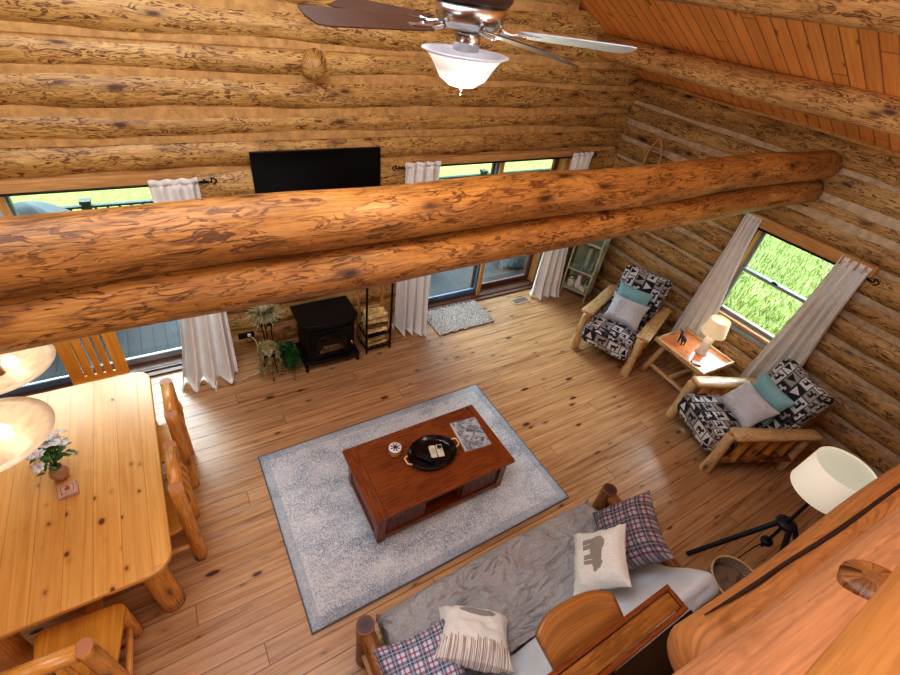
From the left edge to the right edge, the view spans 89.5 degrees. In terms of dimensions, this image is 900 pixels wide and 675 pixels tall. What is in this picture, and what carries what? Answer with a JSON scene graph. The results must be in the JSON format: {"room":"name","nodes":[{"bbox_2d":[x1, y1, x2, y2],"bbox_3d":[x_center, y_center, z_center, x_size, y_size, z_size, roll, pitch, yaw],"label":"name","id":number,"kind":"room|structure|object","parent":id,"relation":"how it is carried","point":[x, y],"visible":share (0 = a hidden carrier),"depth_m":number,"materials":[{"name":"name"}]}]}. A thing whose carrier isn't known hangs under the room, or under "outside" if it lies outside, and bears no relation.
{"room":"log cabin living room","nodes":[
{"label":"log cabin living room","id":0,"kind":"room"},
{"bbox_2d":[0,0,640,350],"bbox_3d":[-2.611,-2.198,3.761,12.701,6.174,0.505,-15,44,-27],"label":"wall","id":1,"kind":"structure","parent":0,"point":[88,87],"depth_m":4.22,"materials":[{"name":"brown wood"}]},
{"bbox_2d":[0,170,194,397],"bbox_3d":[-3.842,-0.406,4.378,2.890,2.290,0.365,-15,44,-27],"label":"door","id":2,"kind":"structure","parent":1,"relation":"in","point":[158,363],"depth_m":4.16,"materials":[{"name":"brown wood"}]},
{"bbox_2d":[0,177,216,196],"bbox_3d":[-3.572,-1.201,3.726,3.024,0.077,0.151,-15,44,-27],"label":"curtain rod","id":3,"kind":"object","parent":1,"relation":"attached to","point":[211,178],"visible":0.92,"depth_m":3.89,"materials":[{"name":"black metal"}]},
{"bbox_2d":[147,177,237,391],"bbox_3d":[-2.663,-0.411,4.633,0.651,2.236,0.548,-15,44,-27],"label":"curtain","id":4,"kind":"object","parent":3,"relation":"hanging from","point":[208,352],"visible":0.51,"depth_m":5.08,"materials":[{"name":"fabric"}]},
{"bbox_2d":[238,331,254,339],"bbox_3d":[-2.453,-0.020,5.472,0.180,0.075,0.048,-15,44,-27],"label":"wall outlet","id":5,"kind":"object","parent":1,"relation":"attached to","point":[245,335],"visible":1,"depth_m":5.46,"materials":[{"name":"black plastic"}]},
{"bbox_2d":[249,147,380,193],"bbox_3d":[-1.415,-1.654,4.956,1.370,0.790,0.150,-15,44,-27],"label":"television","id":6,"kind":"object","parent":1,"relation":"attached to","point":[331,168],"visible":0.59,"depth_m":4.78,"materials":[{"name":"black plastic"}]},
{"bbox_2d":[392,153,596,171],"bbox_3d":[0.728,-2.366,6.029,3.334,0.077,0.151,-15,44,-27],"label":"curtain rod","id":7,"kind":"object","parent":1,"relation":"attached to","point":[399,167],"visible":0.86,"depth_m":5.90,"materials":[{"name":"black metal"}]},
{"bbox_2d":[392,161,440,337],"bbox_3d":[-0.455,-1.053,5.861,0.503,2.257,0.636,2,39,-9],"label":"curtain","id":8,"kind":"object","parent":7,"relation":"hanging from","point":[412,295],"visible":0.39,"depth_m":6.25,"materials":[{"name":"fabric"}]},
{"bbox_2d":[529,152,593,299],"bbox_3d":[1.764,-1.631,7.029,0.695,2.257,0.491,-15,44,-27],"label":"curtain","id":9,"kind":"object","parent":7,"relation":"hanging from","point":[547,281],"visible":0.55,"depth_m":7.45,"materials":[{"name":"fabric"}]},
{"bbox_2d":[411,149,582,310],"bbox_3d":[0.551,-1.588,6.737,2.760,2.290,0.365,-15,44,-27],"label":"door","id":10,"kind":"structure","parent":1,"relation":"in","point":[516,274],"depth_m":7.21,"materials":[{"name":"brown wood"}]},
{"bbox_2d":[0,276,825,674],"bbox_3d":[-0.550,2.976,2.624,12.500,0.001,9.600,-15,44,-27],"label":"floor","id":11,"kind":"structure","parent":0,"point":[591,426],"depth_m":4.96,"materials":[{"name":"brown wood"}]},
{"bbox_2d":[0,603,143,674],"bbox_3d":[-2.288,1.943,2.777,0.499,0.989,0.541,-12,43,-25],"label":"dining chair","id":12,"kind":"object","parent":11,"relation":"on","point":[88,644],"visible":1,"depth_m":2.83,"materials":[{"name":"brown wood"}]},
{"bbox_2d":[54,332,129,385],"bbox_3d":[-3.396,0.438,4.405,0.470,1.036,0.493,-15,44,-27],"label":"dining chair","id":13,"kind":"object","parent":11,"relation":"on","point":[65,351],"visible":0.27,"depth_m":4.41,"materials":[{"name":"brown wood"}]},
{"bbox_2d":[0,372,185,670],"bbox_3d":[-2.895,1.332,3.610,1.185,0.765,2.070,-15,44,-27],"label":"dining table","id":14,"kind":"object","parent":11,"relation":"on","point":[57,557],"visible":0.8,"depth_m":3.18,"materials":[{"name":"brown wood"}]},
{"bbox_2d":[25,429,76,480],"bbox_3d":[-2.887,0.842,3.286,0.330,0.396,0.288,31,43,25],"label":"flower vase","id":15,"kind":"object","parent":14,"relation":"on","point":[58,471],"visible":0.81,"depth_m":3.23,"materials":[{"name":"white plant"}]},
{"bbox_2d":[57,480,78,500],"bbox_3d":[-2.758,1.101,3.277,0.115,0.036,0.115,-20,47,-32],"label":"box","id":16,"kind":"object","parent":14,"relation":"on","point":[67,490],"visible":1,"depth_m":3.26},
{"bbox_2d":[141,440,207,582],"bbox_3d":[-2.268,1.355,3.518,0.541,0.989,0.498,-15,44,-27],"label":"dining chair","id":17,"kind":"object","parent":11,"relation":"on","point":[183,510],"visible":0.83,"depth_m":3.44,"materials":[{"name":"brown wood"}]},
{"bbox_2d":[157,378,199,488],"bbox_3d":[-2.594,0.924,3.996,0.541,0.988,0.498,-15,44,-27],"label":"dining chair","id":18,"kind":"object","parent":11,"relation":"on","point":[175,429],"visible":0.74,"depth_m":3.90,"materials":[{"name":"brown wood"}]},
{"bbox_2d":[234,336,260,380],"bbox_3d":[-2.425,0.268,5.378,0.272,0.335,0.444,26,41,20],"label":"power cord","id":19,"kind":"object","parent":11,"relation":"on","point":[250,336],"visible":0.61,"depth_m":5.44,"materials":[{"name":"plastic"}]},
{"bbox_2d":[257,316,277,380],"bbox_3d":[-2.136,0.126,5.368,0.214,0.641,0.487,-8,41,-20],"label":"plant stand","id":20,"kind":"object","parent":11,"relation":"on","point":[268,324],"visible":0.32,"depth_m":5.30,"materials":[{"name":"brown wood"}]},
{"bbox_2d":[243,303,287,328],"bbox_3d":[-2.138,-0.295,5.207,0.519,0.235,0.463,-15,44,-27],"label":"spiky plant","id":21,"kind":"object","parent":20,"relation":"on","point":[263,314],"visible":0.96,"depth_m":5.15,"materials":[{"name":"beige plant"}]},
{"bbox_2d":[256,339,281,378],"bbox_3d":[-2.105,0.248,5.284,0.297,0.473,0.286,-15,44,-27],"label":"trailing plant","id":22,"kind":"object","parent":20,"relation":"on","point":[267,347],"visible":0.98,"depth_m":5.18,"materials":[{"name":"green plant"}]},
{"bbox_2d":[266,341,302,379],"bbox_3d":[-2.015,0.248,5.481,0.444,0.341,0.629,-15,44,-27],"label":"fern","id":23,"kind":"object","parent":11,"relation":"on","point":[290,357],"visible":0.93,"depth_m":5.43,"materials":[{"name":"green plant"}]},
{"bbox_2d":[282,355,296,368],"bbox_3d":[-1.967,0.268,5.579,0.180,0.200,0.180,-15,44,-27],"label":"pot","id":24,"kind":"object","parent":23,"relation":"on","point":[285,357],"depth_m":5.50,"materials":[{"name":"green metal"}]},
{"bbox_2d":[290,295,359,372],"bbox_3d":[-1.534,-0.034,5.642,0.702,0.702,0.519,-15,44,-27],"label":"wood stove","id":25,"kind":"object","parent":11,"relation":"on","point":[325,327],"visible":0.97,"depth_m":5.46,"materials":[{"name":"black metal"}]},
{"bbox_2d":[290,295,357,331],"bbox_3d":[-1.499,-0.280,5.454,0.700,0.080,0.505,-15,44,-27],"label":"stove top","id":26,"kind":"object","parent":25,"relation":"in","point":[320,315],"depth_m":5.40,"materials":[{"name":"black metal"}]},
{"bbox_2d":[356,283,393,353],"bbox_3d":[-0.964,-0.399,5.778,0.378,1.244,0.334,-15,44,-27],"label":"rack","id":27,"kind":"object","parent":11,"relation":"on","point":[358,324],"visible":0.41,"depth_m":5.87,"materials":[{"name":"black metal"}]},
{"bbox_2d":[367,338,387,346],"bbox_3d":[-0.968,0.076,6.032,0.282,0.069,0.058,-15,44,-27],"label":"firewood piece","id":28,"kind":"object","parent":27,"relation":"in","point":[383,339],"visible":0.86,"depth_m":6.01,"materials":[{"name":"brown wood"}]},
{"bbox_2d":[368,334,386,342],"bbox_3d":[-0.967,0.024,5.985,0.281,0.059,0.064,-17,45,-30],"label":"firewood piece","id":29,"kind":"object","parent":28,"relation":"on","point":[383,335],"visible":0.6,"depth_m":5.97,"materials":[{"name":"brown wood"}]},
{"bbox_2d":[368,325,387,333],"bbox_3d":[-0.947,-0.108,5.874,0.281,0.062,0.062,-14,43,-26],"label":"firewood piece","id":30,"kind":"object","parent":27,"relation":"in","point":[381,328],"visible":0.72,"depth_m":5.87,"materials":[{"name":"brown wood"}]},
{"bbox_2d":[368,321,387,328],"bbox_3d":[-0.941,-0.161,5.840,0.281,0.071,0.067,-15,44,-27],"label":"firewood piece","id":31,"kind":"object","parent":30,"relation":"on","point":[380,323],"visible":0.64,"depth_m":5.82,"materials":[{"name":"brown wood"}]},
{"bbox_2d":[368,316,387,324],"bbox_3d":[-0.927,-0.220,5.800,0.280,0.068,0.062,-13,43,-25],"label":"firewood piece","id":32,"kind":"object","parent":31,"relation":"on","point":[385,318],"visible":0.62,"depth_m":5.78,"materials":[{"name":"brown wood"}]},
{"bbox_2d":[368,311,387,320],"bbox_3d":[-0.922,-0.272,5.754,0.282,0.080,0.063,-17,45,-29],"label":"firewood piece","id":33,"kind":"object","parent":32,"relation":"on","point":[384,313],"visible":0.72,"depth_m":5.73,"materials":[{"name":"brown wood"}]},
{"label":"firewood piece","id":34,"kind":"object","parent":27,"relation":"in","visible":0},
{"label":"firewood piece","id":35,"kind":"object","parent":34,"relation":"on","visible":0},
{"label":"firewood piece","id":36,"kind":"object","parent":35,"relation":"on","visible":0},
{"bbox_2d":[363,306,383,313],"bbox_3d":[-0.982,-0.351,5.840,0.281,0.070,0.060,-12,43,-24],"label":"firewood piece","id":37,"kind":"object","parent":36,"relation":"on","point":[382,307],"visible":0.87,"depth_m":5.81,"materials":[{"name":"brown wood"}]},
{"label":"firewood piece","id":38,"kind":"object","parent":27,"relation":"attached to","visible":0},
{"label":"firewood piece","id":39,"kind":"object","parent":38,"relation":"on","visible":0},
{"label":"firewood piece","id":40,"kind":"object","parent":39,"relation":"on","visible":0},
{"bbox_2d":[360,304,380,311],"bbox_3d":[-1.029,-0.398,5.888,0.281,0.070,0.054,-14,44,-27],"label":"firewood piece","id":41,"kind":"object","parent":40,"relation":"on","point":[376,305],"visible":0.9,"depth_m":5.87,"materials":[{"name":"brown wood"}]},
{"bbox_2d":[258,384,568,634],"bbox_3d":[-0.356,1.422,4.602,2.640,0.013,1.780,-15,44,-27],"label":"area rug","id":42,"kind":"object","parent":11,"relation":"on","point":[339,567],"visible":0.69,"depth_m":4.24,"materials":[{"name":"grey carpet"}]},
{"bbox_2d":[342,405,514,542],"bbox_3d":[-0.213,1.288,4.415,1.438,0.452,0.790,-15,44,-27],"label":"coffee table","id":43,"kind":"object","parent":42,"relation":"on","point":[393,495],"visible":0.79,"depth_m":4.17,"materials":[{"name":"red wood"}]},
{"bbox_2d":[389,442,401,456],"bbox_3d":[-0.512,1.046,4.227,0.122,0.081,0.122,-15,44,-27],"label":"candle tin","id":44,"kind":"object","parent":43,"relation":"on","point":[395,448],"visible":1,"depth_m":4.20,"materials":[{"name":"white ceramic"}]},
{"bbox_2d":[348,476,501,540],"bbox_3d":[-0.234,1.417,4.517,1.360,0.045,0.710,-15,44,-27],"label":"shelf","id":45,"kind":"object","parent":43,"relation":"attached to","point":[445,501],"depth_m":4.30,"materials":[{"name":"red wood"}]},
{"bbox_2d":[404,434,459,470],"bbox_3d":[-0.167,1.079,4.263,0.464,0.070,0.430,13,38,5],"label":"serving tray","id":46,"kind":"object","parent":43,"relation":"on","point":[420,445],"visible":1,"depth_m":4.29,"materials":[{"name":"black paint"}]},
{"bbox_2d":[416,452,434,462],"bbox_3d":[-0.229,1.115,4.223,0.170,0.022,0.050,19,39,13],"label":"remote control","id":47,"kind":"object","parent":46,"relation":"in","point":[420,455],"visible":1,"depth_m":4.21,"materials":[{"name":"black plastic"}]},
{"bbox_2d":[428,444,444,457],"bbox_3d":[-0.128,1.075,4.297,0.130,0.026,0.140,-5,40,-17],"label":"playing cards","id":48,"kind":"object","parent":46,"relation":"in","point":[439,448],"visible":1,"depth_m":4.29,"materials":[{"name":"beige paper"}]},
{"bbox_2d":[450,417,490,452],"bbox_3d":[0.202,0.961,4.521,0.284,0.025,0.362,-11,42,-23],"label":"magazine","id":49,"kind":"object","parent":43,"relation":"on","point":[471,436],"visible":1,"depth_m":4.50,"materials":[{"name":"paper"}]},
{"bbox_2d":[427,300,493,335],"bbox_3d":[0.122,-0.316,6.853,1.019,0.063,0.632,-15,44,-27],"label":"door mat","id":50,"kind":"object","parent":11,"relation":"on","point":[446,320],"visible":0.98,"depth_m":6.83,"materials":[{"name":"white fabric"}]},
{"bbox_2d":[510,296,530,304],"bbox_3d":[1.153,-0.610,7.455,0.340,0.011,0.160,-15,44,-27],"label":"floor vent","id":51,"kind":"object","parent":11,"relation":"in","point":[523,299],"visible":1,"depth_m":7.45,"materials":[{"name":"grey metal"}]},
{"bbox_2d":[356,483,718,674],"bbox_3d":[0.665,2.022,3.298,2.460,0.946,1.187,-15,44,-27],"label":"futon sofa","id":52,"kind":"object","parent":11,"relation":"on","point":[521,579],"visible":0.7,"depth_m":3.35,"materials":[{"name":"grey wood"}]},
{"bbox_2d":[374,619,465,674],"bbox_3d":[-0.148,2.134,2.822,0.537,0.347,0.562,-10,42,-23],"label":"throw pillow","id":53,"kind":"object","parent":52,"relation":"on","point":[414,655],"visible":0.77,"depth_m":2.79,"materials":[{"name":"multicoloured fabric"}]},
{"bbox_2d":[434,605,514,672],"bbox_3d":[0.156,1.965,2.976,0.501,0.330,0.382,10,38,1],"label":"throw pillow","id":54,"kind":"object","parent":52,"relation":"on","point":[475,639],"visible":0.95,"depth_m":2.83,"materials":[{"name":"fabric"}]},
{"bbox_2d":[573,523,631,595],"bbox_3d":[1.124,1.657,3.398,0.336,0.364,0.481,13,38,5],"label":"throw pillow","id":55,"kind":"object","parent":52,"relation":"on","point":[600,561],"visible":0.98,"depth_m":3.31,"materials":[{"name":"fabric"}]},
{"bbox_2d":[592,490,673,569],"bbox_3d":[1.423,1.557,3.603,0.424,0.447,0.560,7,38,-3],"label":"throw pillow","id":56,"kind":"object","parent":52,"relation":"on","point":[645,542],"visible":0.73,"depth_m":3.46,"materials":[{"name":"multicoloured fabric"}]},
{"bbox_2d":[535,590,623,674],"bbox_3d":[0.672,2.130,2.696,0.514,1.524,0.564,-15,44,-27],"label":"bar stool","id":57,"kind":"object","parent":11,"relation":"on","point":[572,624],"visible":0.62,"depth_m":2.34,"materials":[{"name":"brown wood"}]},
{"bbox_2d":[559,239,610,303],"bbox_3d":[2.235,-1.341,7.332,0.452,1.564,0.302,29,42,23],"label":"display cabinet","id":58,"kind":"object","parent":11,"relation":"on","point":[582,251],"visible":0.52,"depth_m":7.50,"materials":[{"name":"green wood"}]},
{"bbox_2d":[567,274,575,285],"bbox_3d":[2.056,-0.973,7.683,0.112,0.181,0.112,-15,44,-27],"label":"jar","id":59,"kind":"object","parent":58,"relation":"on","point":[571,279],"visible":1,"depth_m":7.64,"materials":[{"name":"beige ceramic"}]},
{"bbox_2d":[562,279,591,295],"bbox_3d":[2.158,-0.858,7.717,0.450,0.028,0.300,29,42,23],"label":"shelf","id":60,"kind":"object","parent":58,"relation":"attached to","point":[564,284],"depth_m":7.66,"materials":[{"name":"green wood"}]},
{"bbox_2d":[574,274,582,288],"bbox_3d":[2.162,-0.947,7.625,0.112,0.238,0.112,-15,44,-27],"label":"vase","id":61,"kind":"object","parent":58,"relation":"on","point":[578,281],"visible":0.98,"depth_m":7.59,"materials":[{"name":"white ceramic"}]},
{"bbox_2d":[578,279,588,291],"bbox_3d":[2.258,-0.887,7.584,0.125,0.219,0.125,-15,44,-27],"label":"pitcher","id":62,"kind":"object","parent":58,"relation":"on","point":[583,287],"visible":0.96,"depth_m":7.58,"materials":[{"name":"beige ceramic"}]},
{"bbox_2d":[568,260,598,276],"bbox_3d":[2.203,-1.137,7.494,0.450,0.028,0.300,29,42,23],"label":"shelf","id":63,"kind":"object","parent":58,"relation":"attached to","point":[581,263],"depth_m":7.47,"materials":[{"name":"green wood"}]},
{"bbox_2d":[582,246,594,269],"bbox_3d":[2.249,-1.286,7.371,0.104,0.380,0.104,-15,44,-27],"label":"pillar","id":64,"kind":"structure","parent":58,"relation":"on","point":[591,249],"depth_m":7.33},
{"bbox_2d":[589,249,599,271],"bbox_3d":[2.335,-1.247,7.339,0.072,0.380,0.072,-15,44,-27],"label":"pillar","id":65,"kind":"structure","parent":58,"relation":"on","point":[598,250],"depth_m":7.32,"materials":[{"name":"green wood"}]},
{"bbox_2d":[588,240,608,249],"bbox_3d":[2.264,-1.526,7.185,0.450,0.028,0.300,29,42,23],"label":"shelf","id":66,"kind":"object","parent":58,"relation":"attached to","point":[599,244],"depth_m":7.09,"materials":[{"name":"green wood"}]},
{"bbox_2d":[547,584,693,674],"bbox_3d":[0.925,2.307,2.530,1.060,1.518,0.810,-15,44,-27],"label":"desk","id":67,"kind":"object","parent":11,"relation":"on","point":[594,657],"visible":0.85,"depth_m":2.29,"materials":[{"name":"brown wood"}]},
{"bbox_2d":[612,610,693,674],"bbox_3d":[1.044,1.838,2.073,1.060,0.040,0.660,-15,44,-27],"label":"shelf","id":68,"kind":"object","parent":67,"relation":"attached to","point":[653,659],"depth_m":2.29,"materials":[{"name":"brown wood"}]},
{"bbox_2d":[569,264,672,376],"bbox_3d":[2.505,-0.310,6.495,0.989,1.122,1.251,31,43,26],"label":"armchair","id":69,"kind":"object","parent":11,"relation":"on","point":[614,338],"visible":0.86,"depth_m":6.33,"materials":[{"name":"fabric"}]},
{"bbox_2d":[581,305,646,359],"bbox_3d":[2.384,-0.098,6.506,0.707,0.316,0.931,31,40,26],"label":"seat cushion","id":70,"kind":"object","parent":69,"relation":"on","point":[614,338],"depth_m":6.22,"materials":[{"name":"fabric"}]},
{"bbox_2d":[603,293,650,330],"bbox_3d":[2.473,-0.356,6.385,0.520,0.332,0.328,29,42,23],"label":"throw pillow","id":71,"kind":"object","parent":69,"relation":"on","point":[629,313],"visible":1,"depth_m":6.30,"materials":[{"name":"beige fabric"}]},
{"bbox_2d":[608,281,653,306],"bbox_3d":[2.590,-0.523,6.509,0.505,0.393,0.236,33,44,27],"label":"throw pillow","id":72,"kind":"object","parent":69,"relation":"on","point":[628,292],"visible":0.48,"depth_m":6.41,"materials":[{"name":"teal fabric"}]},
{"bbox_2d":[608,264,672,322],"bbox_3d":[2.752,-0.624,6.597,0.668,0.702,0.179,31,26,26],"label":"cushion","id":73,"kind":"object","parent":69,"relation":"on","point":[641,279],"depth_m":6.45,"materials":[{"name":"fabric"}]},
{"bbox_2d":[638,327,733,393],"bbox_3d":[3.158,0.391,6.123,0.640,0.621,0.826,-14,43,-26],"label":"side table","id":74,"kind":"object","parent":11,"relation":"on","point":[715,361],"visible":0.71,"depth_m":5.98,"materials":[{"name":"brown wood"}]},
{"bbox_2d":[678,328,689,344],"bbox_3d":[3.086,-0.024,6.010,0.127,0.194,0.184,5,38,-5],"label":"figurine","id":75,"kind":"object","parent":74,"relation":"on","point":[682,337],"visible":1,"depth_m":5.99,"materials":[{"name":"grey metal"}]},
{"bbox_2d":[691,360,700,366],"bbox_3d":[3.106,0.325,5.719,0.120,0.014,0.075,21,40,15],"label":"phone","id":76,"kind":"object","parent":74,"relation":"on","point":[692,361],"visible":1,"depth_m":5.71,"materials":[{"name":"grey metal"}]},
{"bbox_2d":[695,314,730,355],"bbox_3d":[3.318,-0.011,5.765,0.300,0.530,0.300,-15,44,-27],"label":"table lamp","id":77,"kind":"object","parent":74,"relation":"on","point":[717,327],"visible":1,"depth_m":5.66,"materials":[{"name":"beige fabric"}]},
{"bbox_2d":[706,555,753,595],"bbox_3d":[2.289,2.152,3.811,0.412,0.509,0.412,-15,44,-27],"label":"wicker basket","id":78,"kind":"object","parent":11,"relation":"on","point":[727,571],"visible":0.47,"depth_m":3.79,"materials":[{"name":"brown wicker"}]},
{"bbox_2d":[666,358,834,473],"bbox_3d":[3.427,0.850,5.221,1.248,1.123,0.982,2,39,-9],"label":"armchair","id":79,"kind":"object","parent":11,"relation":"on","point":[712,424],"visible":0.73,"depth_m":5.02,"materials":[{"name":"fabric"}]},
{"bbox_2d":[677,393,768,450],"bbox_3d":[3.248,0.991,5.314,0.931,0.310,0.714,4,38,-11],"label":"seat cushion","id":80,"kind":"object","parent":79,"relation":"on","point":[708,419],"depth_m":5.16,"materials":[{"name":"black fabric"}]},
{"bbox_2d":[717,381,779,427],"bbox_3d":[3.368,0.769,5.147,0.326,0.327,0.520,0,39,-11],"label":"throw pillow","id":81,"kind":"object","parent":79,"relation":"on","point":[744,402],"visible":0.98,"depth_m":5.06,"materials":[{"name":"beige fabric"}]},
{"bbox_2d":[752,372,795,426],"bbox_3d":[3.595,0.700,5.173,0.234,0.393,0.503,2,39,-8],"label":"throw pillow","id":82,"kind":"object","parent":79,"relation":"on","point":[765,386],"visible":0.59,"depth_m":5.06,"materials":[{"name":"teal fabric"}]},
{"bbox_2d":[767,358,834,428],"bbox_3d":[3.801,0.698,5.145,0.178,0.702,0.665,16,35,-19],"label":"cushion","id":83,"kind":"object","parent":79,"relation":"on","point":[811,399],"depth_m":4.95,"materials":[{"name":"black fabric"}]},
{"bbox_2d":[686,446,876,558],"bbox_3d":[2.722,1.631,3.737,1.140,1.523,0.739,-15,44,-27],"label":"floor lamp","id":84,"kind":"object","parent":11,"relation":"on","point":[829,476],"visible":0.8,"depth_m":3.44,"materials":[{"name":"grey metal"}]},
{"bbox_2d":[817,448,874,490],"bbox_3d":[2.952,0.985,3.381,0.396,0.001,0.396,-15,44,-27],"label":"diffuser","id":85,"kind":"object","parent":84,"relation":"attached to","point":[844,468],"depth_m":3.39,"materials":[{"name":"white fabric"}]},
{"bbox_2d":[579,0,899,151],"bbox_3d":[-0.040,-0.682,-0.267,12.822,3.245,10.300,-15,44,-27],"label":"ceiling","id":86,"kind":"structure","parent":0,"point":[852,57],"depth_m":4.13,"materials":[{"name":"brown wood"}]},
{"bbox_2d":[0,344,55,471],"bbox_3d":[-2.429,-0.863,1.011,1.411,3.598,1.036,-15,44,-27],"label":"chandelier","id":87,"kind":"object","parent":86,"relation":"hanging from","point":[26,423],"visible":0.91,"depth_m":2.21,"materials":[{"name":"beige glass"}]},
{"bbox_2d":[297,0,636,94],"bbox_3d":[0.164,-1.758,1.139,1.232,2.090,1.227,-15,44,-27],"label":"ceiling fan","id":88,"kind":"object","parent":86,"relation":"hanging from","point":[462,64],"visible":1,"depth_m":1.60,"materials":[{"name":"brown metal"}]},
{"bbox_2d":[596,34,899,136],"bbox_3d":[4.279,-0.965,2.783,0.300,0.291,9.600,-15,44,-27],"label":"log beam","id":89,"kind":"structure","parent":86,"relation":"attached to","point":[873,110],"depth_m":4.26,"materials":[{"name":"brown wood"}]},
{"bbox_2d":[659,0,899,34],"bbox_3d":[3.267,-1.169,1.801,0.324,0.312,9.600,-15,44,-27],"label":"log beam","id":90,"kind":"structure","parent":86,"relation":"attached to","point":[871,15],"depth_m":2.85,"materials":[{"name":"brown wood"}]},
{"bbox_2d":[593,78,899,477],"bbox_3d":[4.939,0.289,4.456,0.420,3.312,9.802,-15,44,-27],"label":"wall","id":91,"kind":"structure","parent":0,"point":[856,361],"depth_m":5.17,"materials":[{"name":"brown wood"}]},
{"bbox_2d":[619,138,664,245],"bbox_3d":[2.779,-2.091,6.703,0.032,1.622,0.267,-15,44,-27],"label":"snowshoe","id":92,"kind":"object","parent":91,"relation":"attached to","point":[657,140],"visible":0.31,"depth_m":6.33,"materials":[{"name":"brown wood"}]},
{"bbox_2d":[659,82,899,156],"bbox_3d":[5.106,-0.787,3.282,0.068,0.064,9.001,-15,44,-27],"label":"trim","id":93,"kind":"structure","parent":91,"relation":"attached to","point":[865,144],"depth_m":5.05,"materials":[{"name":"brown wood"}]},
{"bbox_2d":[667,463,899,672],"bbox_3d":[2.943,0.475,2.405,5.099,0.307,0.313,-13,43,-25],"label":"log","id":94,"kind":"object","parent":91,"relation":"attached to","point":[713,622],"visible":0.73,"depth_m":1.50,"materials":[{"name":"brown wood"}]},
{"bbox_2d":[672,506,899,674],"bbox_3d":[2.907,0.283,1.961,5.529,0.336,0.330,-12,43,-25],"label":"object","id":95,"kind":"object","parent":91,"relation":"attached to","point":[789,635],"visible":0.73,"depth_m":0.98,"materials":[{"name":"brown wood"}]},
{"bbox_2d":[804,564,899,674],"bbox_3d":[2.700,-0.214,1.599,5.801,0.254,0.245,-15,44,-27],"label":"rail","id":96,"kind":"object","parent":95,"relation":"attached to","point":[869,644],"visible":1,"depth_m":0.46,"materials":[{"name":"brown wood"}]},
{"bbox_2d":[717,213,880,348],"bbox_3d":[4.051,-0.582,5.547,0.320,1.430,1.360,-15,44,-27],"label":"window","id":97,"kind":"structure","parent":91,"relation":"in","point":[757,335],"depth_m":5.56,"materials":[{"name":"brown wood"}]},
{"bbox_2d":[757,228,879,285],"bbox_3d":[4.061,-1.004,5.152,0.151,0.077,1.524,-15,44,-27],"label":"curtain rod","id":98,"kind":"object","parent":91,"relation":"attached to","point":[762,230],"visible":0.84,"depth_m":5.10,"materials":[{"name":"black metal"}]},
{"bbox_2d":[666,213,762,350],"bbox_3d":[3.519,-0.579,6.089,0.110,2.195,0.524,-16,45,-29],"label":"curtain","id":99,"kind":"object","parent":98,"relation":"hanging from","point":[706,302],"visible":0.73,"depth_m":6.01,"materials":[{"name":"fabric"}]},
{"bbox_2d":[739,255,872,377],"bbox_3d":[4.066,0.076,5.376,0.177,2.195,0.544,-11,42,-23],"label":"curtain","id":100,"kind":"object","parent":98,"relation":"hanging from","point":[798,338],"visible":0.71,"depth_m":5.17,"materials":[{"name":"fabric"}]},
{"bbox_3d":[-5.707,3.159,-1.255,0.320,3.287,9.800,-15,44,-27],"label":"wall","id":101,"kind":"structure","parent":0,"visible":0},
{"bbox_2d":[0,180,823,354],"bbox_3d":[-1.282,-0.219,2.169,12.100,0.294,0.302,-15,44,-27],"label":"log beam","id":102,"kind":"structure","parent":101,"relation":"attached to","point":[47,318],"depth_m":2.38,"materials":[{"name":"brown wood"}]},
{"bbox_2d":[0,150,842,298],"bbox_3d":[-1.221,-0.443,2.010,12.258,0.318,0.326,-15,44,-27],"label":"log beam","id":103,"kind":"structure","parent":102,"relation":"on","point":[43,252],"depth_m":2.20,"materials":[{"name":"brown wood"}]},
{"label":"outside","id":104,"kind":"structure","parent":0,"visible":0},
{"bbox_2d":[29,260,500,382],"bbox_3d":[-1.990,-1.071,7.514,20.000,0.001,2.500,-15,44,-27],"label":"deck","id":105,"kind":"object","parent":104,"point":[137,341],"depth_m":5.85,"materials":[{"name":"wood"}]},
{"bbox_2d":[0,201,69,216],"bbox_3d":[-4.939,-0.975,5.625,1.172,1.460,0.610,-15,44,-27],"label":"covered grill","id":106,"kind":"object","parent":105,"relation":"on","point":[25,207],"visible":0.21,"depth_m":5.18,"materials":[{"name":"fabric"}]},
{"bbox_2d":[60,168,550,210],"bbox_3d":[-2.468,-2.130,7.875,20.000,1.100,0.130,-15,44,-27],"label":"deck railing","id":107,"kind":"object","parent":105,"relation":"on","point":[84,203],"visible":0.09,"depth_m":6.42,"materials":[{"name":"wood"}]},
{"label":"firewood piece","id":108,"kind":"object","parent":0,"visible":0},
{"label":"firewood piece","id":109,"kind":"object","parent":108,"relation":"on","visible":0},
{"bbox_2d":[364,309,384,317],"bbox_3d":[-0.959,-0.314,5.794,0.281,0.066,0.051,-16,45,-29],"label":"firewood piece","id":110,"kind":"object","parent":109,"relation":"on","point":[381,310],"visible":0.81,"depth_m":5.78,"materials":[{"name":"brown wood"}]},
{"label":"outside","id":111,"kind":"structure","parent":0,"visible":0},
{"bbox_2d":[10,159,552,210],"bbox_3d":[-14.780,-21.747,27.489,90.000,6.174,60.000,-15,44,-27],"label":"lawn","id":112,"kind":"structure","parent":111,"point":[143,193],"depth_m":9.90,"materials":[{"name":"green plant"}]},
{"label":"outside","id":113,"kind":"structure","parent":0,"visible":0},
{"bbox_2d":[723,234,833,335],"bbox_3d":[14.049,-1.936,8.929,20.000,3.271,15.600,-15,44,-27],"label":"meadow","id":114,"kind":"structure","parent":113,"point":[793,250],"depth_m":8.08,"materials":[{"name":"green plant"}]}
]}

